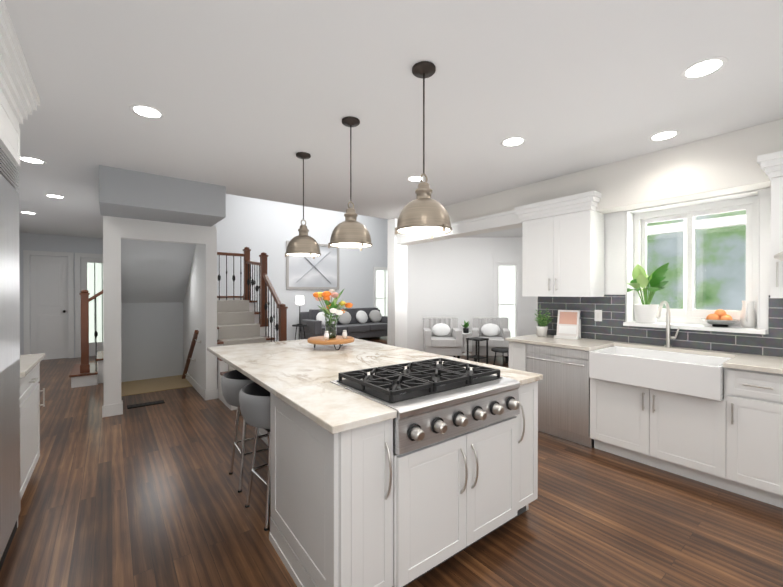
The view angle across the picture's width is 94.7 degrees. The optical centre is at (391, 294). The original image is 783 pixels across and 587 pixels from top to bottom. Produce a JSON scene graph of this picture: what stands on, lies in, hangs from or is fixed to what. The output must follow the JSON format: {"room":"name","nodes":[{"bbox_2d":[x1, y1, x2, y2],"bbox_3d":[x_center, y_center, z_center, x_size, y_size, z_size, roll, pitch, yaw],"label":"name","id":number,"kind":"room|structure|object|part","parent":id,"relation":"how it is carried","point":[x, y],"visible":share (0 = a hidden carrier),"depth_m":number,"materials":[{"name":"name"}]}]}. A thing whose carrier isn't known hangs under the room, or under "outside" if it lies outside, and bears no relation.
{"room":"kitchen","nodes":[
{"label":"kitchen","id":0,"kind":"room"},
{"bbox_2d":[0,76,23,166],"bbox_3d":[-2.176,-0.882,1.573,0.664,0.280,0.946,0,0,-38],"label":"upper cabinet","id":1,"kind":"object","parent":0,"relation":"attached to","point":[10,118],"depth_m":1.91,"materials":[{"name":"white wood"}]},
{"bbox_2d":[17,152,102,237],"bbox_3d":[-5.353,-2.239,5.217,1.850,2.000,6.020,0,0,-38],"label":"ceiling","id":2,"kind":"structure","parent":0,"point":[75,211],"depth_m":4.63,"materials":[{"name":"white paint"}]},
{"bbox_2d":[19,211,36,213],"bbox_3d":[-5.486,-1.237,5.448,0.196,0.004,0.196,0,0,-38],"label":"recessed light","id":3,"kind":"object","parent":2,"relation":"in","point":[25,212],"visible":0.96,"depth_m":5.42,"materials":[{"name":"white"}]},
{"bbox_2d":[20,156,45,163],"bbox_3d":[-3.286,-1.227,3.296,0.196,0.004,0.196,0,0,-38],"label":"recessed light","id":4,"kind":"object","parent":2,"relation":"in","point":[30,160],"visible":0.9,"depth_m":3.29,"materials":[{"name":"white"}]},
{"bbox_2d":[45,194,64,198],"bbox_3d":[-4.218,-1.233,4.523,0.196,0.004,0.196,0,0,-38],"label":"recessed light","id":5,"kind":"object","parent":2,"relation":"in","point":[54,196],"visible":1,"depth_m":4.52,"materials":[{"name":"white"}]},
{"bbox_2d":[19,232,102,357],"bbox_3d":[-6.923,-0.950,7.721,2.150,4.600,0.150,0,0,-38],"label":"wall","id":6,"kind":"structure","parent":0,"point":[47,242],"depth_m":7.51,"materials":[{"name":"white paint"}]},
{"bbox_2d":[23,250,73,359],"bbox_3d":[-7.105,0.226,7.497,0.760,2.250,0.128,0,0,-38],"label":"closet door","id":7,"kind":"structure","parent":6,"relation":"in","point":[48,297],"depth_m":7.50,"materials":[{"name":"white wood"}]},
{"bbox_2d":[75,253,102,357],"bbox_3d":[-6.494,0.223,7.998,0.780,2.250,0.090,0,0,-38],"label":"entry door","id":8,"kind":"structure","parent":6,"relation":"in","point":[91,280],"depth_m":7.93,"materials":[{"name":"white"}]},
{"bbox_2d":[103,216,216,404],"bbox_3d":[-3.353,0.061,5.152,1.170,2.600,1.940,0,0,-38],"label":"wall","id":9,"kind":"structure","parent":0,"point":[159,293],"depth_m":5.11,"materials":[{"name":"white paint"}]},
{"bbox_2d":[102,369,217,417],"bbox_3d":[-3.312,1.297,5.105,1.194,0.130,1.835,0,0,-38],"label":"baseboard","id":10,"kind":"structure","parent":9,"relation":"attached to","point":[117,408],"depth_m":4.66,"materials":[{"name":"white"}]},
{"bbox_2d":[182,330,200,378],"bbox_3d":[-2.888,0.885,5.209,0.100,0.844,1.115,0,0,-38],"label":"railing","id":11,"kind":"object","parent":9,"relation":"attached to","point":[192,346],"visible":0.94,"depth_m":5.11,"materials":[{"name":"brown wood"}]},
{"bbox_2d":[215,194,388,341],"bbox_3d":[-2.275,-0.963,10.461,8.550,4.600,0.150,0,0,-38],"label":"wall","id":12,"kind":"structure","parent":0,"point":[257,227],"depth_m":9.86,"materials":[{"name":"white paint"}]},
{"bbox_2d":[286,241,338,289],"bbox_3d":[-2.231,-0.818,10.373,1.650,1.330,0.060,0,0,-38],"label":"picture","id":13,"kind":"object","parent":12,"relation":"attached to","point":[321,272],"visible":0.88,"depth_m":10.41,"materials":[{"name":"grey"}]},
{"bbox_2d":[373,267,387,315],"bbox_3d":[-0.200,0.195,12.035,1.030,2.210,0.130,0,0,-38],"label":"room window","id":14,"kind":"structure","parent":12,"relation":"in","point":[380,288],"depth_m":11.98,"materials":[{"name":"white"}]},
{"bbox_2d":[0,336,782,586],"bbox_3d":[0.434,1.419,5.133,10.850,0.126,13.300,0,0,-38],"label":"floor","id":15,"kind":"structure","parent":0,"point":[148,496],"depth_m":2.23,"materials":[{"name":"brown wood"}]},
{"bbox_2d":[0,146,20,570],"bbox_3d":[-1.887,0.320,1.255,0.722,2.118,1.747,0,0,-38],"label":"refrigerator","id":16,"kind":"object","parent":15,"relation":"on","point":[10,501],"visible":1,"depth_m":1.90,"materials":[{"name":"silver metal"}]},
{"bbox_2d":[20,362,44,498],"bbox_3d":[-2.724,0.935,2.293,0.677,0.878,0.848,0,0,-38],"label":"base cabinet","id":17,"kind":"object","parent":15,"relation":"on","point":[30,404],"visible":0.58,"depth_m":2.47,"materials":[{"name":"white wood"}]},
{"bbox_2d":[20,353,44,377],"bbox_3d":[-2.732,0.479,2.300,0.674,0.032,0.865,0,0,-38],"label":"countertop","id":18,"kind":"structure","parent":17,"relation":"on","point":[29,363],"depth_m":2.50,"materials":[{"name":"stone"}]},
{"bbox_2d":[127,400,164,408],"bbox_3d":[-3.048,1.359,4.483,0.380,0.011,0.140,0,0,-38],"label":"floor vent","id":19,"kind":"object","parent":15,"relation":"in","point":[145,404],"visible":0.92,"depth_m":4.46,"materials":[{"name":"black metal"}]},
{"bbox_2d":[69,290,242,387],"bbox_3d":[-4.019,0.236,6.396,2.470,2.239,1.020,0,0,-38],"label":"staircase","id":20,"kind":"structure","parent":15,"relation":"on","point":[85,372],"depth_m":5.43,"materials":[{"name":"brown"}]},
{"bbox_2d":[221,370,268,492],"bbox_3d":[-1.032,0.981,2.719,0.453,0.786,0.484,0,0,-38],"label":"bar stool","id":21,"kind":"object","parent":15,"relation":"on","point":[234,383],"visible":0.48,"depth_m":2.55,"materials":[{"name":"grey plastic"}]},
{"bbox_2d":[217,247,287,409],"bbox_3d":[-2.200,0.266,5.310,0.818,2.190,2.112,0,0,-38],"label":"staircase","id":22,"kind":"structure","parent":15,"relation":"on","point":[243,321],"depth_m":5.50,"materials":[{"name":"white"}]},
{"bbox_2d":[239,382,270,530],"bbox_3d":[-0.732,0.983,2.318,0.453,0.786,0.484,0,0,-38],"label":"bar stool","id":23,"kind":"object","parent":15,"relation":"on","point":[254,399],"visible":0.42,"depth_m":2.14,"materials":[{"name":"grey plastic"}]},
{"bbox_2d":[292,296,307,339],"bbox_3d":[-2.415,0.682,9.503,0.400,1.323,0.400,0,0,-38],"label":"table lamp","id":24,"kind":"object","parent":15,"relation":"on","point":[299,300],"depth_m":9.42,"materials":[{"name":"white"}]},
{"bbox_3d":[-2.415,1.067,9.505,0.400,0.552,0.400,0,0,-38],"label":"side table lamp","id":25,"kind":"part","parent":24,"relation":"part of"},
{"bbox_2d":[262,393,413,586],"bbox_3d":[-0.307,0.951,1.792,0.339,0.852,0.807,0,0,-38],"label":"base cabinet","id":26,"kind":"object","parent":15,"relation":"on","point":[364,506],"depth_m":1.53,"materials":[{"name":"white wood"}]},
{"bbox_2d":[207,338,542,433],"bbox_3d":[-0.390,0.503,2.783,1.492,0.032,2.519,0,0,-38],"label":"countertop","id":27,"kind":"structure","parent":26,"relation":"on","point":[299,375],"depth_m":2.33,"materials":[{"name":"stone"}]},
{"bbox_2d":[307,335,353,349],"bbox_3d":[-0.551,0.439,3.295,0.424,0.088,0.424,0,0,-38],"label":"cake stand","id":28,"kind":"object","parent":27,"relation":"on","point":[320,340],"visible":0.96,"depth_m":3.16,"materials":[{"name":"brown wood"}]},
{"bbox_2d":[324,331,328,339],"bbox_3d":[-0.568,0.355,3.155,0.044,0.078,0.043,0,0,-38],"label":"salt","id":29,"kind":"object","parent":28,"relation":"on","point":[326,335],"depth_m":3.14,"materials":[{"name":"white ceramic"}]},
{"bbox_2d":[313,288,352,337],"bbox_3d":[-0.531,0.166,3.308,0.353,0.455,0.413,0,0,-38],"label":"flower vase","id":30,"kind":"object","parent":28,"relation":"on","point":[331,321],"visible":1,"depth_m":3.26,"materials":[{"name":"clear glass"}]},
{"bbox_2d":[342,330,346,338],"bbox_3d":[-0.421,0.355,3.249,0.044,0.078,0.043,0,0,-38],"label":"salt","id":31,"kind":"object","parent":28,"relation":"on","point":[344,335],"depth_m":3.23,"materials":[{"name":"white ceramic"}]},
{"bbox_2d":[300,307,387,338],"bbox_3d":[-1.200,0.872,10.515,2.700,0.930,0.940,0,0,-38],"label":"sofa","id":32,"kind":"object","parent":15,"relation":"on","point":[357,323],"visible":0.71,"depth_m":10.35,"materials":[{"name":"grey fabric"}]},
{"bbox_2d":[423,317,461,358],"bbox_3d":[1.046,0.921,7.524,0.740,0.860,0.760,0,0,2],"label":"armchair","id":33,"kind":"object","parent":15,"relation":"on","point":[442,335],"visible":0.92,"depth_m":7.30,"materials":[{"name":"grey fabric"}]},
{"bbox_2d":[398,417,513,586],"bbox_3d":[0.186,1.035,2.056,0.885,0.683,0.650,0,0,-38],"label":"base cabinet","id":34,"kind":"object","parent":15,"relation":"on","point":[453,492],"depth_m":1.75,"materials":[{"name":"white wood"}]},
{"bbox_2d":[330,358,519,454],"bbox_3d":[0.204,0.564,2.031,0.883,0.248,0.704,0,0,-38],"label":"gas rangetop","id":35,"kind":"object","parent":34,"relation":"in","point":[430,401],"visible":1,"depth_m":1.82,"materials":[{"name":"silver metal"}]},
{"bbox_2d":[462,332,471,355],"bbox_3d":[1.676,1.103,8.132,0.340,0.490,0.340,0,0,-38],"label":"table","id":36,"kind":"object","parent":15,"relation":"on","point":[466,334],"visible":0.71,"depth_m":8.12,"materials":[{"name":"white ceramic"}]},
{"bbox_2d":[461,320,468,332],"bbox_3d":[1.653,0.717,8.142,0.309,0.278,0.251,0,0,-38],"label":"potted plant","id":37,"kind":"object","parent":36,"relation":"on","point":[465,328],"visible":1,"depth_m":8.09,"materials":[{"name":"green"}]},
{"bbox_2d":[466,337,488,363],"bbox_3d":[1.648,1.093,6.917,0.300,0.520,0.300,0,0,-38],"label":"side table","id":38,"kind":"object","parent":15,"relation":"on","point":[478,356],"visible":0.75,"depth_m":6.88,"materials":[{"name":"black wood"}]},
{"bbox_2d":[472,317,510,362],"bbox_3d":[2.062,0.921,7.506,0.740,0.860,0.760,0,0,14],"label":"armchair","id":39,"kind":"object","parent":15,"relation":"on","point":[496,331],"visible":0.83,"depth_m":7.53,"materials":[{"name":"grey fabric"}]},
{"bbox_2d":[491,348,508,364],"bbox_3d":[2.079,1.190,6.771,0.400,0.332,0.400,0,0,-38],"label":"table","id":40,"kind":"object","parent":15,"relation":"on","point":[502,350],"visible":0.83,"depth_m":6.75,"materials":[{"name":"black"}]},
{"bbox_2d":[512,381,537,517],"bbox_3d":[0.558,0.948,2.442,0.324,0.852,0.800,0,0,-38],"label":"base cabinet","id":41,"kind":"object","parent":15,"relation":"on","point":[526,422],"depth_m":2.16,"materials":[{"name":"white wood"}]},
{"bbox_2d":[526,344,593,447],"bbox_3d":[1.762,0.931,3.580,0.624,0.875,0.610,0,0,-38],"label":"dishwasher","id":42,"kind":"object","parent":15,"relation":"on","point":[564,398],"visible":0.73,"depth_m":3.36,"materials":[{"name":"silver metal"}]},
{"bbox_2d":[509,342,782,507],"bbox_3d":[2.989,0.937,2.033,0.632,0.878,4.968,0,0,-38],"label":"base cabinet","id":43,"kind":"object","parent":15,"relation":"on","point":[731,440],"depth_m":2.57,"materials":[{"name":"white wood"}]},
{"bbox_2d":[505,334,782,373],"bbox_3d":[2.984,0.480,2.040,0.628,0.032,4.988,0,0,-38],"label":"countertop","id":44,"kind":"structure","parent":43,"relation":"on","point":[761,363],"depth_m":3.10,"materials":[{"name":"stone"}]},
{"bbox_2d":[535,306,551,336],"bbox_3d":[1.642,0.287,3.940,0.234,0.333,0.226,0,0,-38],"label":"herb plant","id":45,"kind":"object","parent":44,"relation":"on","point":[542,330],"visible":1,"depth_m":3.91,"materials":[{"name":"green plant"}]},
{"bbox_2d":[554,310,580,339],"bbox_3d":[1.846,0.308,3.780,0.220,0.292,0.160,0,0,40],"label":"cookbook","id":46,"kind":"object","parent":44,"relation":"on","point":[568,324],"visible":0.98,"depth_m":3.77,"materials":[{"name":"white paper"}]},
{"bbox_2d":[656,301,679,347],"bbox_3d":[2.329,0.254,3.046,0.306,0.408,0.108,0,0,-38],"label":"faucet","id":47,"kind":"object","parent":44,"relation":"on","point":[668,336],"visible":1,"depth_m":3.13,"materials":[{"name":"silver metal"}]},
{"bbox_2d":[589,346,730,400],"bbox_3d":[2.175,0.603,2.943,0.535,0.234,0.854,0,0,-38],"label":"farmhouse sink","id":48,"kind":"object","parent":43,"relation":"in","point":[697,375],"visible":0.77,"depth_m":2.79,"materials":[{"name":"white ceramic"}]},
{"bbox_2d":[4,0,782,219],"bbox_3d":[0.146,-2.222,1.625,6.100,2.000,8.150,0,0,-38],"label":"ceiling","id":49,"kind":"structure","parent":0,"point":[250,98],"depth_m":2.13,"materials":[{"name":"white paint"}]},
{"bbox_2d":[129,104,164,118],"bbox_3d":[-1.635,-1.223,2.416,0.196,0.004,0.196,0,0,-38],"label":"recessed light","id":50,"kind":"object","parent":49,"relation":"in","point":[146,111],"visible":1,"depth_m":2.40,"materials":[{"name":"white"}]},
{"bbox_2d":[99,165,225,226],"bbox_3d":[-2.561,-1.058,4.059,1.120,0.350,0.750,0,0,-38],"label":"bulkhead","id":51,"kind":"object","parent":49,"relation":"attached to","point":[125,193],"visible":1,"depth_m":3.78,"materials":[{"name":"grey paint"}]},
{"bbox_2d":[285,152,320,258],"bbox_3d":[-0.771,-0.779,3.164,0.304,0.898,0.310,0,0,-38],"label":"pendant light","id":52,"kind":"object","parent":49,"relation":"hanging from","point":[302,244],"visible":1,"depth_m":3.10,"materials":[{"name":"grey metal"}]},
{"bbox_2d":[328,116,371,250],"bbox_3d":[-0.285,-0.776,2.542,0.304,0.898,0.310,0,0,-38],"label":"pendant light","id":53,"kind":"object","parent":49,"relation":"hanging from","point":[350,231],"visible":1,"depth_m":2.47,"materials":[{"name":"grey metal"}]},
{"bbox_2d":[407,176,424,181],"bbox_3d":[0.257,-1.230,3.829,0.196,0.004,0.196,0,0,-38],"label":"recessed light","id":54,"kind":"object","parent":49,"relation":"in","point":[414,178],"visible":0.92,"depth_m":3.81,"materials":[{"name":"white plastic"}]},
{"bbox_2d":[395,61,451,238],"bbox_3d":[0.177,-0.773,1.950,0.304,0.898,0.310,0,0,-38],"label":"pendant light","id":55,"kind":"object","parent":49,"relation":"hanging from","point":[423,213],"visible":1,"depth_m":1.89,"materials":[{"name":"grey metal"}]},
{"bbox_2d":[500,136,525,146],"bbox_3d":[0.975,-1.225,2.892,0.196,0.004,0.196,0,0,-38],"label":"recessed light","id":56,"kind":"object","parent":49,"relation":"in","point":[513,141],"visible":1,"depth_m":2.88,"materials":[{"name":"white"}]},
{"bbox_2d":[649,130,679,140],"bbox_3d":[2.101,-1.225,2.782,0.196,0.004,0.196,0,0,-38],"label":"recessed light","id":57,"kind":"object","parent":49,"relation":"in","point":[664,135],"visible":1,"depth_m":2.77,"materials":[{"name":"white"}]},
{"bbox_2d":[680,57,727,79],"bbox_3d":[1.685,-1.221,1.950,0.196,0.004,0.196,0,0,-38],"label":"recessed light","id":58,"kind":"object","parent":49,"relation":"in","point":[703,68],"visible":1,"depth_m":1.94,"materials":[{"name":"white"}]},
{"bbox_2d":[388,218,406,347],"bbox_3d":[0.097,0.058,6.006,0.290,2.600,0.230,0,0,-38],"label":"pier","id":59,"kind":"object","parent":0,"point":[397,295],"visible":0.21,"depth_m":5.92,"materials":[{"name":"white paint"}]},
{"bbox_2d":[407,237,536,351],"bbox_3d":[2.286,-0.949,7.389,4.340,4.600,4.534,0,0,-38],"label":"wall","id":60,"kind":"structure","parent":0,"point":[452,277],"depth_m":8.53,"materials":[{"name":"white paint"}]},
{"bbox_2d":[492,253,521,336],"bbox_3d":[2.736,0.186,8.541,0.730,2.320,0.120,0,0,0],"label":"nook window","id":61,"kind":"structure","parent":60,"relation":"in","point":[507,300],"depth_m":8.54,"materials":[{"name":"white"}]},
{"bbox_2d":[464,227,521,236],"bbox_3d":[2.117,-1.423,7.271,4.450,0.150,4.320,0,0,-38],"label":"ceiling","id":62,"kind":"structure","parent":0,"point":[515,232],"depth_m":8.09,"materials":[{"name":"white paint"}]},
{"bbox_2d":[395,119,782,244],"bbox_3d":[2.412,-1.019,3.051,0.280,0.420,7.300,0,0,-38],"label":"wall","id":63,"kind":"structure","parent":0,"point":[722,164],"depth_m":3.13,"materials":[{"name":"white paint"}]},
{"bbox_2d":[537,187,775,356],"bbox_3d":[3.379,0.075,2.256,0.260,2.600,5.150,0,0,-38],"label":"wall","id":64,"kind":"structure","parent":0,"point":[614,253],"depth_m":3.48,"materials":[{"name":"white paint"}]},
{"bbox_2d":[514,191,603,296],"bbox_3d":[1.765,-0.475,3.782,0.376,0.985,0.835,0,0,-38],"label":"upper cabinet","id":65,"kind":"object","parent":64,"relation":"attached to","point":[562,246],"visible":1,"depth_m":3.62,"materials":[{"name":"white wood"}]},
{"bbox_2d":[538,295,782,356],"bbox_3d":[3.230,0.233,2.225,0.010,0.456,4.978,0,0,-38],"label":"backsplash","id":66,"kind":"structure","parent":64,"relation":"attached to","point":[609,327],"depth_m":3.33,"materials":[{"name":"tile"}]},
{"bbox_2d":[595,310,601,320],"bbox_3d":[2.097,0.211,3.661,0.008,0.115,0.070,0,0,-38],"label":"electrical outlet plate","id":67,"kind":"object","parent":66,"relation":"attached to","point":[598,315],"visible":1,"depth_m":3.65,"materials":[{"name":"white plastic"}]},
{"bbox_2d":[623,190,766,333],"bbox_3d":[2.627,-0.257,3.165,0.325,1.102,0.948,0,0,-38],"label":"kitchen window","id":68,"kind":"structure","parent":64,"relation":"in","point":[637,220],"depth_m":3.20,"materials":[{"name":"white wood"}]},
{"bbox_2d":[634,304,658,322],"bbox_3d":[2.380,0.175,3.374,0.196,0.170,0.196,0,0,-38],"label":"pot","id":69,"kind":"object","parent":68,"relation":"on","point":[644,313],"visible":0.96,"depth_m":3.31,"materials":[{"name":"white ceramic"}]},
{"bbox_2d":[627,263,668,304],"bbox_3d":[2.377,-0.094,3.320,0.311,0.407,0.322,0,0,-38],"label":"potted plant","id":70,"kind":"object","parent":69,"relation":"in","point":[643,279],"visible":0.92,"depth_m":3.31,"materials":[{"name":"green plant"}]},
{"bbox_2d":[701,309,740,326],"bbox_3d":[2.700,0.190,2.964,0.250,0.143,0.249,0,0,-38],"label":"fruit bowl","id":71,"kind":"object","parent":68,"relation":"on","point":[719,318],"visible":1,"depth_m":2.93,"materials":[{"name":"orange food"}]},
{"bbox_2d":[740,301,755,327],"bbox_3d":[2.834,0.154,2.872,0.133,0.215,0.092,0,0,-38],"label":"pitcher","id":72,"kind":"object","parent":68,"relation":"on","point":[748,317],"visible":1,"depth_m":2.85,"materials":[{"name":"white ceramic"}]},
{"bbox_2d":[757,150,782,297],"bbox_3d":[2.997,-0.468,2.203,0.376,0.985,1.040,0,0,-38],"label":"upper cabinet","id":73,"kind":"object","parent":64,"relation":"attached to","point":[771,165],"visible":1,"depth_m":2.46,"materials":[{"name":"white wood"}]},
{"bbox_2d":[774,252,782,260],"bbox_3d":[2.664,-0.238,2.113,0.378,0.120,0.565,0,0,-38],"label":"task lamp","id":74,"kind":"object","parent":73,"relation":"attached to","point":[778,256],"visible":1,"depth_m":2.22,"materials":[{"name":"silver metal"}]},
{"bbox_2d":[647,214,745,308],"bbox_3d":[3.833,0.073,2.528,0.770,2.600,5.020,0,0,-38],"label":"window frame","id":75,"kind":"structure","parent":0,"point":[731,223],"depth_m":3.81,"materials":[{"name":"white paint"}]},
{"label":"outside","id":76,"kind":"structure","parent":0,"visible":0},
{"bbox_2d":[647,210,745,310],"bbox_3d":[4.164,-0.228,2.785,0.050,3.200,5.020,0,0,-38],"label":"window glass","id":77,"kind":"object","parent":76,"point":[704,277],"depth_m":3.80,"materials":[{"name":"green"}]}
]}

